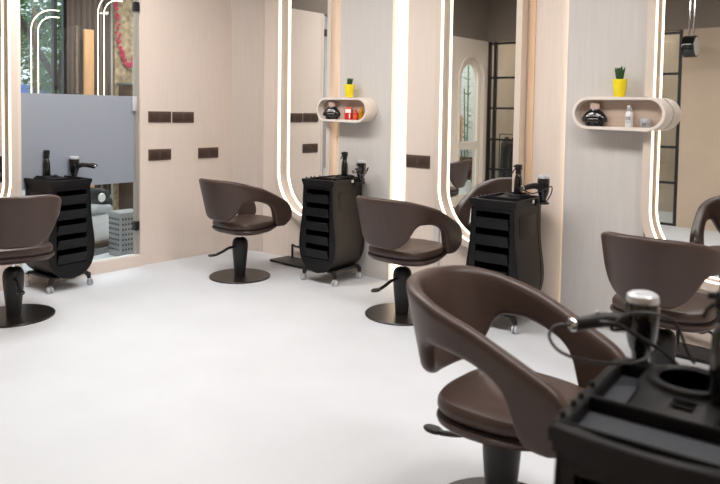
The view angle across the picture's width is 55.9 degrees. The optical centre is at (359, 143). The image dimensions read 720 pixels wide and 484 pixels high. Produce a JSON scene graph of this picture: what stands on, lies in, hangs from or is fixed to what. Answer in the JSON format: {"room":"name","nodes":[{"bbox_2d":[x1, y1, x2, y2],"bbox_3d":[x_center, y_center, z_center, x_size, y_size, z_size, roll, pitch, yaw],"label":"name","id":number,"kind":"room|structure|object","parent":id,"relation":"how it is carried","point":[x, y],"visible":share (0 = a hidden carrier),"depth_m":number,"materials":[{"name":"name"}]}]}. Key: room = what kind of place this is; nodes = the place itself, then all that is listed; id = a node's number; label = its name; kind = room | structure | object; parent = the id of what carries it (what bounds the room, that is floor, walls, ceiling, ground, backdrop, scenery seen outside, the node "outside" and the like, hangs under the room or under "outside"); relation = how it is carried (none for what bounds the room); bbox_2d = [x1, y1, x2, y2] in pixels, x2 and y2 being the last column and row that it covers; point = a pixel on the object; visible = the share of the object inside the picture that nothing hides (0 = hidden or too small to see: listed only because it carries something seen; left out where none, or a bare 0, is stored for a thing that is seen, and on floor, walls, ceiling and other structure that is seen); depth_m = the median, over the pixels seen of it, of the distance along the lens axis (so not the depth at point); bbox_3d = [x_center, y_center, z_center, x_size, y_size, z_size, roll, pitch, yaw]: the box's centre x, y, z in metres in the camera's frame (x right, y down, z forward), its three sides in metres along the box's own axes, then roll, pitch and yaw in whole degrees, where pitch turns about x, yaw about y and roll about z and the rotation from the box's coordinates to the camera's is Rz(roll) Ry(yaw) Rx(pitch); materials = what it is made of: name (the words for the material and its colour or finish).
{"room":"salon","nodes":[
{"label":"salon","id":0,"kind":"room"},
{"bbox_2d":[22,0,112,216],"bbox_3d":[-2.854,-0.535,7.174,2.700,3.100,4.300,3,4,41],"label":"wall","id":1,"kind":"structure","parent":0,"point":[23,191],"depth_m":8.63,"materials":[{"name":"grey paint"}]},
{"bbox_2d":[51,0,66,93],"bbox_3d":[-4.346,-0.818,7.378,0.060,2.600,2.340,3,4,41],"label":"window","id":2,"kind":"structure","parent":1,"relation":"in","point":[53,2],"depth_m":8.18,"materials":[{"name":"black metal"}]},
{"bbox_2d":[113,0,132,209],"bbox_3d":[-2.789,-0.597,9.021,0.050,3.050,1.030,3,4,41],"label":"floral panel","id":3,"kind":"object","parent":1,"relation":"attached to","point":[121,74],"visible":0.02,"depth_m":8.67,"materials":[{"name":"paper"}]},
{"bbox_2d":[114,1,132,67],"bbox_3d":[-2.955,-1.402,8.656,0.069,0.880,0.391,3,4,41],"label":"flower garland","id":4,"kind":"object","parent":3,"relation":"hanging from","point":[126,64],"visible":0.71,"depth_m":8.56},
{"bbox_2d":[0,0,231,290],"bbox_3d":[-2.556,-0.140,5.370,0.150,2.490,3.714,3,4,41],"label":"wall","id":5,"kind":"structure","parent":0,"point":[187,43],"depth_m":6.31,"materials":[{"name":"beige paint"}]},
{"bbox_2d":[0,0,17,196],"bbox_3d":[-2.836,-0.509,4.840,0.089,2.510,0.725,3,4,41],"label":"arched mirror","id":6,"kind":"object","parent":5,"relation":"attached to","point":[8,8],"visible":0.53,"depth_m":5.08,"materials":[{"name":"beige mirror"}]},
{"bbox_2d":[0,0,6,196],"bbox_3d":[-2.865,-0.511,4.861,0.008,2.408,0.628,3,4,41],"label":"mirror glass","id":7,"kind":"object","parent":6,"relation":"attached to","point":[3,3],"depth_m":5.09,"materials":[{"name":"white"}]},
{"bbox_2d":[18,0,143,286],"bbox_3d":[-2.280,-0.146,5.609,0.072,2.490,1.057,3,4,41],"label":"door","id":8,"kind":"structure","parent":5,"relation":"in","point":[106,131],"depth_m":5.69,"materials":[{"name":"white glass"}]},
{"bbox_2d":[148,111,170,122],"bbox_3d":[-1.804,-0.240,6.103,0.013,0.100,0.225,3,4,41],"label":"switch plate","id":9,"kind":"object","parent":5,"relation":"attached to","point":[153,116],"visible":1,"depth_m":6.10,"materials":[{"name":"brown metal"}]},
{"bbox_2d":[149,113,158,120],"bbox_3d":[-1.836,-0.238,6.061,0.002,0.068,0.097,3,4,41],"label":"switch","id":10,"kind":"object","parent":9,"relation":"attached to","point":[152,116],"depth_m":6.06,"materials":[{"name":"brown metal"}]},
{"bbox_2d":[161,113,169,120],"bbox_3d":[-1.759,-0.241,6.148,0.003,0.068,0.097,3,4,41],"label":"socket","id":11,"kind":"object","parent":9,"relation":"attached to","point":[164,116],"depth_m":6.14,"materials":[{"name":"black plastic"}]},
{"bbox_2d":[148,149,170,160],"bbox_3d":[-1.809,0.099,6.120,0.013,0.100,0.225,3,4,41],"label":"switch plate","id":12,"kind":"object","parent":5,"relation":"attached to","point":[153,154],"visible":1,"depth_m":6.11,"materials":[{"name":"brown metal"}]},
{"bbox_2d":[150,151,158,158],"bbox_3d":[-1.840,0.101,6.079,0.002,0.068,0.097,3,4,41],"label":"switch","id":13,"kind":"object","parent":12,"relation":"attached to","point":[153,154],"depth_m":6.08,"materials":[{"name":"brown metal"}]},
{"bbox_2d":[161,151,170,157],"bbox_3d":[-1.763,0.099,6.166,0.003,0.068,0.097,3,4,41],"label":"socket","id":14,"kind":"object","parent":12,"relation":"attached to","point":[164,154],"depth_m":6.17,"materials":[{"name":"brown plastic"}]},
{"bbox_2d":[172,112,193,122],"bbox_3d":[-1.642,-0.242,6.289,0.013,0.094,0.228,3,4,41],"label":"switch plate","id":15,"kind":"object","parent":5,"relation":"attached to","point":[177,117],"visible":1,"depth_m":6.28,"materials":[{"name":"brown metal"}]},
{"bbox_2d":[174,114,182,120],"bbox_3d":[-1.673,-0.242,6.247,0.002,0.068,0.097,3,4,41],"label":"switch","id":16,"kind":"object","parent":15,"relation":"attached to","point":[177,117],"depth_m":6.25,"materials":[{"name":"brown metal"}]},
{"bbox_2d":[184,114,192,120],"bbox_3d":[-1.597,-0.245,6.335,0.003,0.068,0.097,3,4,41],"label":"socket","id":17,"kind":"object","parent":15,"relation":"attached to","point":[187,117],"depth_m":6.33,"materials":[{"name":"black plastic"}]},
{"bbox_2d":[198,147,217,157],"bbox_3d":[-1.462,0.088,6.518,0.013,0.100,0.221,3,4,41],"label":"switch plate","id":18,"kind":"object","parent":5,"relation":"attached to","point":[212,152],"visible":1,"depth_m":6.52,"materials":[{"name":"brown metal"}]},
{"bbox_2d":[199,149,207,156],"bbox_3d":[-1.491,0.090,6.478,0.002,0.068,0.097,3,4,41],"label":"switch","id":19,"kind":"object","parent":18,"relation":"attached to","point":[202,152],"depth_m":6.47,"materials":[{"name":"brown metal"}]},
{"bbox_2d":[209,149,217,155],"bbox_3d":[-1.415,0.087,6.565,0.003,0.068,0.097,3,4,41],"label":"socket","id":20,"kind":"object","parent":18,"relation":"attached to","point":[212,152],"depth_m":6.56,"materials":[{"name":"brown plastic"}]},
{"bbox_2d":[230,0,264,251],"bbox_3d":[-1.118,-0.184,6.790,0.450,2.490,0.316,3,4,41],"label":"wall","id":21,"kind":"structure","parent":0,"point":[248,16],"depth_m":6.68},
{"bbox_2d":[0,250,708,483],"bbox_3d":[-1.579,1.272,3.269,10.600,0.100,6.400,3,4,41],"label":"floor","id":22,"kind":"structure","parent":0,"point":[165,372],"depth_m":3.48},
{"bbox_2d":[0,195,61,327],"bbox_3d":[-2.308,0.730,4.515,0.575,0.842,0.710,-1,3,-35],"label":"chair","id":23,"kind":"object","parent":22,"relation":"on","point":[27,223],"visible":1,"depth_m":4.36,"materials":[{"name":"brown leather"}]},
{"bbox_2d":[30,8,58,92],"bbox_3d":[-3.502,-0.250,7.545,0.120,2.476,0.316,3,4,41],"label":"light","id":24,"kind":"object","parent":22,"relation":"on","point":[34,9],"visible":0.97,"depth_m":7.43,"materials":[{"name":"glowing white light plastic"}]},
{"bbox_2d":[24,174,94,293],"bbox_3d":[-2.356,0.682,5.337,0.485,0.857,0.440,3,3,36],"label":"trolley","id":25,"kind":"object","parent":22,"relation":"on","point":[72,238],"visible":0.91,"depth_m":5.22,"materials":[{"name":"black plastic"}]},
{"bbox_2d":[35,174,57,177],"bbox_3d":[-2.483,0.270,5.380,0.168,0.042,0.168,3,4,41],"label":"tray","id":26,"kind":"object","parent":25,"relation":"on","point":[52,176],"depth_m":5.32,"materials":[{"name":"black plastic"}]},
{"bbox_2d":[43,150,50,175],"bbox_3d":[-2.479,0.170,5.372,0.059,0.238,0.066,-1,3,-33],"label":"spray bottle","id":27,"kind":"object","parent":25,"relation":"on","point":[46,163],"visible":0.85,"depth_m":5.36,"materials":[{"name":"black plastic"}]},
{"bbox_2d":[24,175,91,184],"bbox_3d":[-2.366,0.282,5.296,0.479,0.030,0.336,3,3,36],"label":"tray","id":28,"kind":"object","parent":25,"relation":"on","point":[53,179],"depth_m":5.22,"materials":[{"name":"black plastic"}]},
{"bbox_2d":[69,156,97,176],"bbox_3d":[-2.244,0.195,5.503,0.234,0.181,0.104,1,3,-1],"label":"hair dryer","id":29,"kind":"object","parent":25,"relation":"hanging from","point":[74,165],"visible":0.91,"depth_m":5.49,"materials":[{"name":"black plastic"}]},
{"bbox_2d":[83,29,93,187],"bbox_3d":[-3.276,-0.205,8.204,0.040,2.330,0.120,3,4,41],"label":"wood panel","id":30,"kind":"object","parent":22,"relation":"on","point":[88,35],"visible":0.44,"depth_m":8.15,"materials":[{"name":"wood"}]},
{"bbox_2d":[90,187,112,255],"bbox_3d":[-2.690,0.750,6.636,0.540,0.589,0.740,2,3,24],"label":"chair","id":31,"kind":"object","parent":22,"relation":"on","point":[101,204],"visible":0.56,"depth_m":6.62,"materials":[{"name":"white plastic"}]},
{"bbox_2d":[91,204,111,214],"bbox_3d":[-2.724,0.644,6.625,0.400,0.080,0.460,2,3,24],"label":"cushion","id":32,"kind":"object","parent":31,"relation":"on","point":[96,209],"depth_m":6.63,"materials":[{"name":"grey fabric"}]},
{"bbox_2d":[97,0,122,187],"bbox_3d":[-2.995,-0.410,8.117,0.120,2.756,0.316,3,4,41],"label":"light","id":33,"kind":"object","parent":22,"relation":"on","point":[100,1],"visible":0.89,"depth_m":8.00,"materials":[{"name":"glowing white light plastic"}]},
{"bbox_2d":[109,209,132,255],"bbox_3d":[-2.235,0.849,6.480,0.222,0.420,0.242,3,4,41],"label":"basket","id":34,"kind":"object","parent":22,"relation":"on","point":[120,221],"visible":0.76,"depth_m":6.38,"materials":[{"name":"grey plastic"}]},
{"bbox_2d":[116,82,132,209],"bbox_3d":[-2.567,0.090,8.764,0.440,1.710,1.000,3,4,41],"label":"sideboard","id":35,"kind":"object","parent":22,"relation":"on","point":[125,89],"visible":0.18,"depth_m":8.42,"materials":[{"name":"brown wood"}]},
{"bbox_2d":[199,178,291,283],"bbox_3d":[-0.996,0.695,5.689,0.575,0.842,0.710,3,4,40],"label":"chair","id":36,"kind":"object","parent":22,"relation":"on","point":[223,200],"visible":1,"depth_m":5.53,"materials":[{"name":"leather"}]},
{"bbox_2d":[270,244,310,270],"bbox_3d":[-0.556,1.020,6.180,0.540,0.151,0.233,3,4,41],"label":"footrest","id":37,"kind":"object","parent":22,"relation":"on","point":[292,261],"visible":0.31,"depth_m":6.23,"materials":[{"name":"black metal"}]},
{"bbox_2d":[299,174,365,285],"bbox_3d":[-0.198,0.701,5.643,0.440,0.857,0.485,3,3,36],"label":"trolley","id":38,"kind":"object","parent":22,"relation":"on","point":[331,239],"visible":0.96,"depth_m":5.52,"materials":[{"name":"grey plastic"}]},
{"bbox_2d":[302,175,364,184],"bbox_3d":[-0.213,0.299,5.641,0.336,0.030,0.479,3,3,36],"label":"tray","id":39,"kind":"object","parent":38,"relation":"on","point":[337,179],"depth_m":5.55,"materials":[{"name":"black plastic"}]},
{"bbox_2d":[340,152,347,175],"bbox_3d":[-0.135,0.189,5.755,0.067,0.238,0.059,1,3,-1],"label":"spray bottle","id":40,"kind":"object","parent":38,"relation":"on","point":[344,166],"visible":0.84,"depth_m":5.74,"materials":[{"name":"black plastic"}]},
{"bbox_2d":[335,174,354,177],"bbox_3d":[-0.128,0.288,5.757,0.168,0.042,0.168,3,4,41],"label":"bowl","id":41,"kind":"object","parent":38,"relation":"on","point":[336,176],"depth_m":5.69,"materials":[{"name":"grey plastic"}]},
{"bbox_2d":[352,160,368,181],"bbox_3d":[-0.001,0.230,5.527,0.104,0.183,0.241,2,3,19],"label":"hair dryer","id":42,"kind":"object","parent":38,"relation":"hanging from","point":[360,169],"visible":1,"depth_m":5.56,"materials":[{"name":"black plastic"}]},
{"bbox_2d":[356,195,461,325],"bbox_3d":[0.301,0.762,4.690,0.575,0.842,0.710,3,4,41],"label":"chair","id":43,"kind":"object","parent":22,"relation":"on","point":[387,225],"visible":0.99,"depth_m":4.50,"materials":[{"name":"brown leather"}]},
{"bbox_2d":[466,192,548,333],"bbox_3d":[1.004,0.772,4.538,0.440,0.857,0.485,3,3,39],"label":"trolley","id":44,"kind":"object","parent":22,"relation":"on","point":[505,238],"visible":0.64,"depth_m":4.43,"materials":[{"name":"grey plastic"}]},
{"bbox_2d":[469,192,539,206],"bbox_3d":[0.989,0.371,4.537,0.336,0.030,0.479,3,3,39],"label":"tray","id":45,"kind":"object","parent":44,"relation":"on","point":[500,199],"depth_m":4.45,"materials":[{"name":"grey plastic"}]},
{"bbox_2d":[512,164,521,193],"bbox_3d":[1.078,0.261,4.644,0.067,0.238,0.059,1,3,-1],"label":"spray bottle","id":46,"kind":"object","parent":44,"relation":"on","point":[518,167],"visible":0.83,"depth_m":4.62,"materials":[{"name":"black plastic"}]},
{"bbox_2d":[505,192,529,195],"bbox_3d":[1.080,0.360,4.649,0.168,0.042,0.168,3,4,41],"label":"bowl","id":47,"kind":"object","parent":44,"relation":"on","point":[508,193],"depth_m":4.60,"materials":[{"name":"grey plastic"}]},
{"bbox_2d":[520,175,552,202],"bbox_3d":[1.155,0.300,4.439,0.240,0.183,0.104,0,3,-25],"label":"hair dryer","id":48,"kind":"object","parent":44,"relation":"hanging from","point":[542,185],"visible":1,"depth_m":4.44,"materials":[{"name":"black plastic"}]},
{"bbox_2d":[406,265,625,483],"bbox_3d":[0.497,0.888,2.321,0.710,0.822,0.575,3,4,41],"label":"chair","id":49,"kind":"object","parent":22,"relation":"on","point":[503,405],"visible":0.85,"depth_m":2.28,"materials":[{"name":"brown leather"}]},
{"bbox_2d":[548,356,719,483],"bbox_3d":[0.614,0.918,1.336,0.391,0.857,0.540,3,3,36],"label":"trolley","id":50,"kind":"object","parent":22,"relation":"on","point":[645,422],"visible":0.88,"depth_m":1.24,"materials":[{"name":"black plastic"}]},
{"bbox_2d":[547,290,695,365],"bbox_3d":[0.589,0.429,1.543,0.318,0.168,0.134,1,3,0],"label":"hair dryer","id":51,"kind":"object","parent":50,"relation":"on","point":[640,319],"visible":0.95,"depth_m":1.54,"materials":[{"name":"black plastic"}]},
{"bbox_2d":[646,364,708,400],"bbox_3d":[0.686,0.507,1.412,0.168,0.042,0.168,3,4,41],"label":"bowl","id":52,"kind":"object","parent":50,"relation":"on","point":[682,382],"depth_m":1.41,"materials":[{"name":"grey plastic"}]},
{"bbox_2d":[701,289,719,406],"bbox_3d":[0.704,0.393,1.312,0.067,0.220,0.059,1,3,-1],"label":"spray bottle","id":53,"kind":"object","parent":50,"relation":"on","point":[713,395],"visible":1,"depth_m":1.31,"materials":[{"name":"black"}]},
{"bbox_2d":[601,231,719,364],"bbox_3d":[1.529,0.842,3.411,0.575,0.842,0.710,3,4,43],"label":"chair","id":54,"kind":"object","parent":22,"relation":"on","point":[674,270],"visible":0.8,"depth_m":3.17,"materials":[{"name":"brown leather"}]},
{"bbox_2d":[676,331,712,363],"bbox_3d":[2.006,1.166,3.950,0.540,0.151,0.233,3,4,41],"label":"footrest","id":55,"kind":"object","parent":22,"relation":"on","point":[700,354],"visible":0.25,"depth_m":3.98,"materials":[{"name":"black metal"}]},
{"bbox_2d":[263,0,713,348],"bbox_3d":[1.760,-0.025,4.375,7.130,2.490,0.180,3,4,41],"label":"wall","id":56,"kind":"structure","parent":0,"point":[603,168],"depth_m":4.68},
{"bbox_2d":[274,0,338,220],"bbox_3d":[-0.502,-0.537,6.191,0.725,2.510,0.089,3,4,41],"label":"arched mirror","id":57,"kind":"object","parent":56,"relation":"attached to","point":[306,31],"visible":0.77,"depth_m":6.26,"materials":[{"name":"beige mirror"}]},
{"bbox_2d":[283,0,327,211],"bbox_3d":[-0.477,-0.538,6.216,0.628,2.408,0.008,3,4,41],"label":"mirror glass","id":58,"kind":"object","parent":57,"relation":"attached to","point":[304,21],"depth_m":6.26,"materials":[{"name":"white"}]},
{"bbox_2d":[316,97,376,122],"bbox_3d":[-0.118,-0.287,5.789,0.578,0.212,0.141,3,4,41],"label":"wall shelf","id":59,"kind":"object","parent":56,"relation":"attached to","point":[369,106],"visible":0.83,"depth_m":5.74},
{"bbox_2d":[323,102,340,118],"bbox_3d":[-0.243,-0.283,5.857,0.160,0.148,0.074,1,3,12],"label":"perfume bottle","id":60,"kind":"object","parent":59,"relation":"in","point":[332,112],"visible":1,"depth_m":5.84,"materials":[{"name":"black glass"}]},
{"bbox_2d":[344,107,352,119],"bbox_3d":[-0.096,-0.256,5.730,0.064,0.108,0.046,1,3,12],"label":"bottle","id":61,"kind":"object","parent":59,"relation":"in","point":[348,115],"visible":1,"depth_m":5.71,"materials":[{"name":"red plastic"}]},
{"bbox_2d":[344,78,354,96],"bbox_3d":[-0.090,-0.473,5.737,0.090,0.170,0.090,3,4,41],"label":"potted succulent","id":62,"kind":"object","parent":59,"relation":"on","point":[349,87],"visible":0.94,"depth_m":5.71,"materials":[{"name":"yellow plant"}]},
{"bbox_2d":[344,84,354,96],"bbox_3d":[-0.091,-0.444,5.739,0.090,0.111,0.090,3,4,41],"label":"pot","id":63,"kind":"object","parent":62,"relation":"attached to","point":[349,88],"depth_m":5.71,"materials":[{"name":"yellow ceramic"}]},
{"bbox_2d":[353,109,358,119],"bbox_3d":[-0.036,-0.245,5.679,0.047,0.093,0.047,1,3,12],"label":"bottle","id":64,"kind":"object","parent":59,"relation":"in","point":[355,114],"visible":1,"depth_m":5.66,"materials":[{"name":"red plastic"}]},
{"bbox_2d":[359,107,363,118],"bbox_3d":[0.010,-0.253,5.639,0.040,0.102,0.040,2,3,29],"label":"bottle","id":65,"kind":"object","parent":59,"relation":"in","point":[361,112],"visible":0.94,"depth_m":5.62,"materials":[{"name":"orange plastic"}]},
{"bbox_2d":[391,0,407,278],"bbox_3d":[0.323,-0.103,5.542,0.123,2.490,0.006,3,4,41],"label":"light strip","id":66,"kind":"object","parent":56,"relation":"attached to","point":[401,18],"visible":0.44,"depth_m":5.53,"materials":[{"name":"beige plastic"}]},
{"bbox_2d":[406,154,429,168],"bbox_3d":[0.466,0.142,5.421,0.229,0.099,0.013,3,4,41],"label":"switch plate","id":67,"kind":"object","parent":56,"relation":"attached to","point":[418,161],"visible":1,"depth_m":5.41,"materials":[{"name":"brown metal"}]},
{"bbox_2d":[407,156,416,165],"bbox_3d":[0.415,0.140,5.460,0.097,0.068,0.002,3,4,41],"label":"switch","id":68,"kind":"object","parent":67,"relation":"attached to","point":[411,160],"depth_m":5.46,"materials":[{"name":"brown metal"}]},
{"bbox_2d":[418,157,428,165],"bbox_3d":[0.503,0.145,5.384,0.097,0.068,0.003,3,4,41],"label":"socket","id":69,"kind":"object","parent":67,"relation":"attached to","point":[422,161],"depth_m":5.38,"materials":[{"name":"black plastic"}]},
{"bbox_2d":[433,205,439,266],"bbox_3d":[0.613,-0.086,5.286,0.050,2.490,0.013,3,4,41],"label":"trim","id":70,"kind":"structure","parent":56,"relation":"attached to","point":[436,234],"depth_m":5.32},
{"bbox_2d":[432,0,528,247],"bbox_3d":[0.873,-0.459,4.993,0.725,2.510,0.089,3,4,41],"label":"arched mirror","id":71,"kind":"object","parent":56,"relation":"attached to","point":[481,46],"visible":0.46,"depth_m":5.04,"materials":[{"name":"beige mirror"}]},
{"bbox_2d":[525,0,536,194],"bbox_3d":[1.195,-0.053,4.781,0.047,2.490,0.011,3,4,41],"label":"trim","id":72,"kind":"structure","parent":56,"relation":"attached to","point":[533,3],"depth_m":4.76,"materials":[{"name":"beige wood"}]},
{"bbox_2d":[572,97,672,131],"bbox_3d":[1.637,-0.188,4.262,0.578,0.212,0.141,3,4,41],"label":"wall shelf","id":73,"kind":"object","parent":56,"relation":"attached to","point":[658,110],"visible":0.93,"depth_m":4.22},
{"bbox_2d":[582,103,606,125],"bbox_3d":[1.500,-0.184,4.340,0.160,0.148,0.074,3,3,35],"label":"perfume bottle","id":74,"kind":"object","parent":73,"relation":"in","point":[594,116],"visible":0.98,"depth_m":4.32,"materials":[{"name":"black glass"}]},
{"bbox_2d":[612,66,627,96],"bbox_3d":[1.625,-0.389,4.244,0.090,0.196,0.090,3,4,41],"label":"potted succulent","id":75,"kind":"object","parent":73,"relation":"on","point":[619,84],"visible":0.93,"depth_m":4.22,"materials":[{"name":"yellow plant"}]},
{"bbox_2d":[612,79,627,96],"bbox_3d":[1.624,-0.346,4.246,0.090,0.111,0.090,3,4,41],"label":"pot","id":76,"kind":"object","parent":75,"relation":"attached to","point":[619,85],"depth_m":4.22,"materials":[{"name":"yellow ceramic"}]},
{"bbox_2d":[625,106,632,126],"bbox_3d":[1.664,-0.168,4.198,0.047,0.133,0.048,3,4,41],"label":"spray bottle","id":77,"kind":"object","parent":73,"relation":"in","point":[629,114],"visible":0.98,"depth_m":4.18,"materials":[{"name":"white plastic"}]},
{"bbox_2d":[640,118,650,127],"bbox_3d":[1.739,-0.125,4.134,0.063,0.055,0.063,3,4,41],"label":"jar","id":78,"kind":"object","parent":73,"relation":"in","point":[644,123],"visible":1,"depth_m":4.11,"materials":[{"name":"grey plastic"}]},
{"bbox_2d":[641,0,719,291],"bbox_3d":[2.054,-0.391,3.966,0.725,2.510,0.089,3,4,41],"label":"arched mirror","id":79,"kind":"object","parent":56,"relation":"attached to","point":[680,185],"visible":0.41,"depth_m":4.10,"materials":[{"name":"beige mirror"}]},
{"bbox_3d":[-2.829,-2.133,7.098,2.700,0.100,4.300,3,4,41],"label":"ceiling","id":80,"kind":"structure","parent":0,"visible":0},
{"bbox_2d":[67,0,110,193],"bbox_3d":[-3.322,-0.713,8.320,0.050,2.731,0.660,3,4,41],"label":"curtain","id":81,"kind":"object","parent":80,"relation":"hanging from","point":[81,14],"visible":0.27,"depth_m":8.26,"materials":[{"name":"black fabric"}]},
{"label":"outside","id":82,"kind":"structure","parent":0,"visible":0},
{"bbox_3d":[-10.284,0.852,10.849,13.100,0.150,22.000,3,4,41],"label":"floor","id":83,"kind":"structure","parent":82,"visible":0},
{"bbox_2d":[21,78,58,93],"bbox_3d":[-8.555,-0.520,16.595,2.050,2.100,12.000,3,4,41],"label":"house","id":84,"kind":"structure","parent":83,"relation":"on","point":[23,87],"depth_m":15.87,"materials":[{"name":"paint"}]},
{"bbox_2d":[20,0,60,84],"bbox_3d":[-5.719,-1.403,12.753,3.034,4.336,1.827,-2,4,-42],"label":"tree","id":85,"kind":"object","parent":83,"relation":"on","point":[24,10],"visible":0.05,"depth_m":12.34,"materials":[{"name":"green plant"}]},
{"bbox_2d":[20,0,61,93],"bbox_3d":[-5.106,-1.033,11.044,1.803,3.781,2.464,3,4,41],"label":"tree","id":86,"kind":"object","parent":83,"relation":"on","point":[44,35],"visible":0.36,"depth_m":10.57,"materials":[{"name":"green plant"}]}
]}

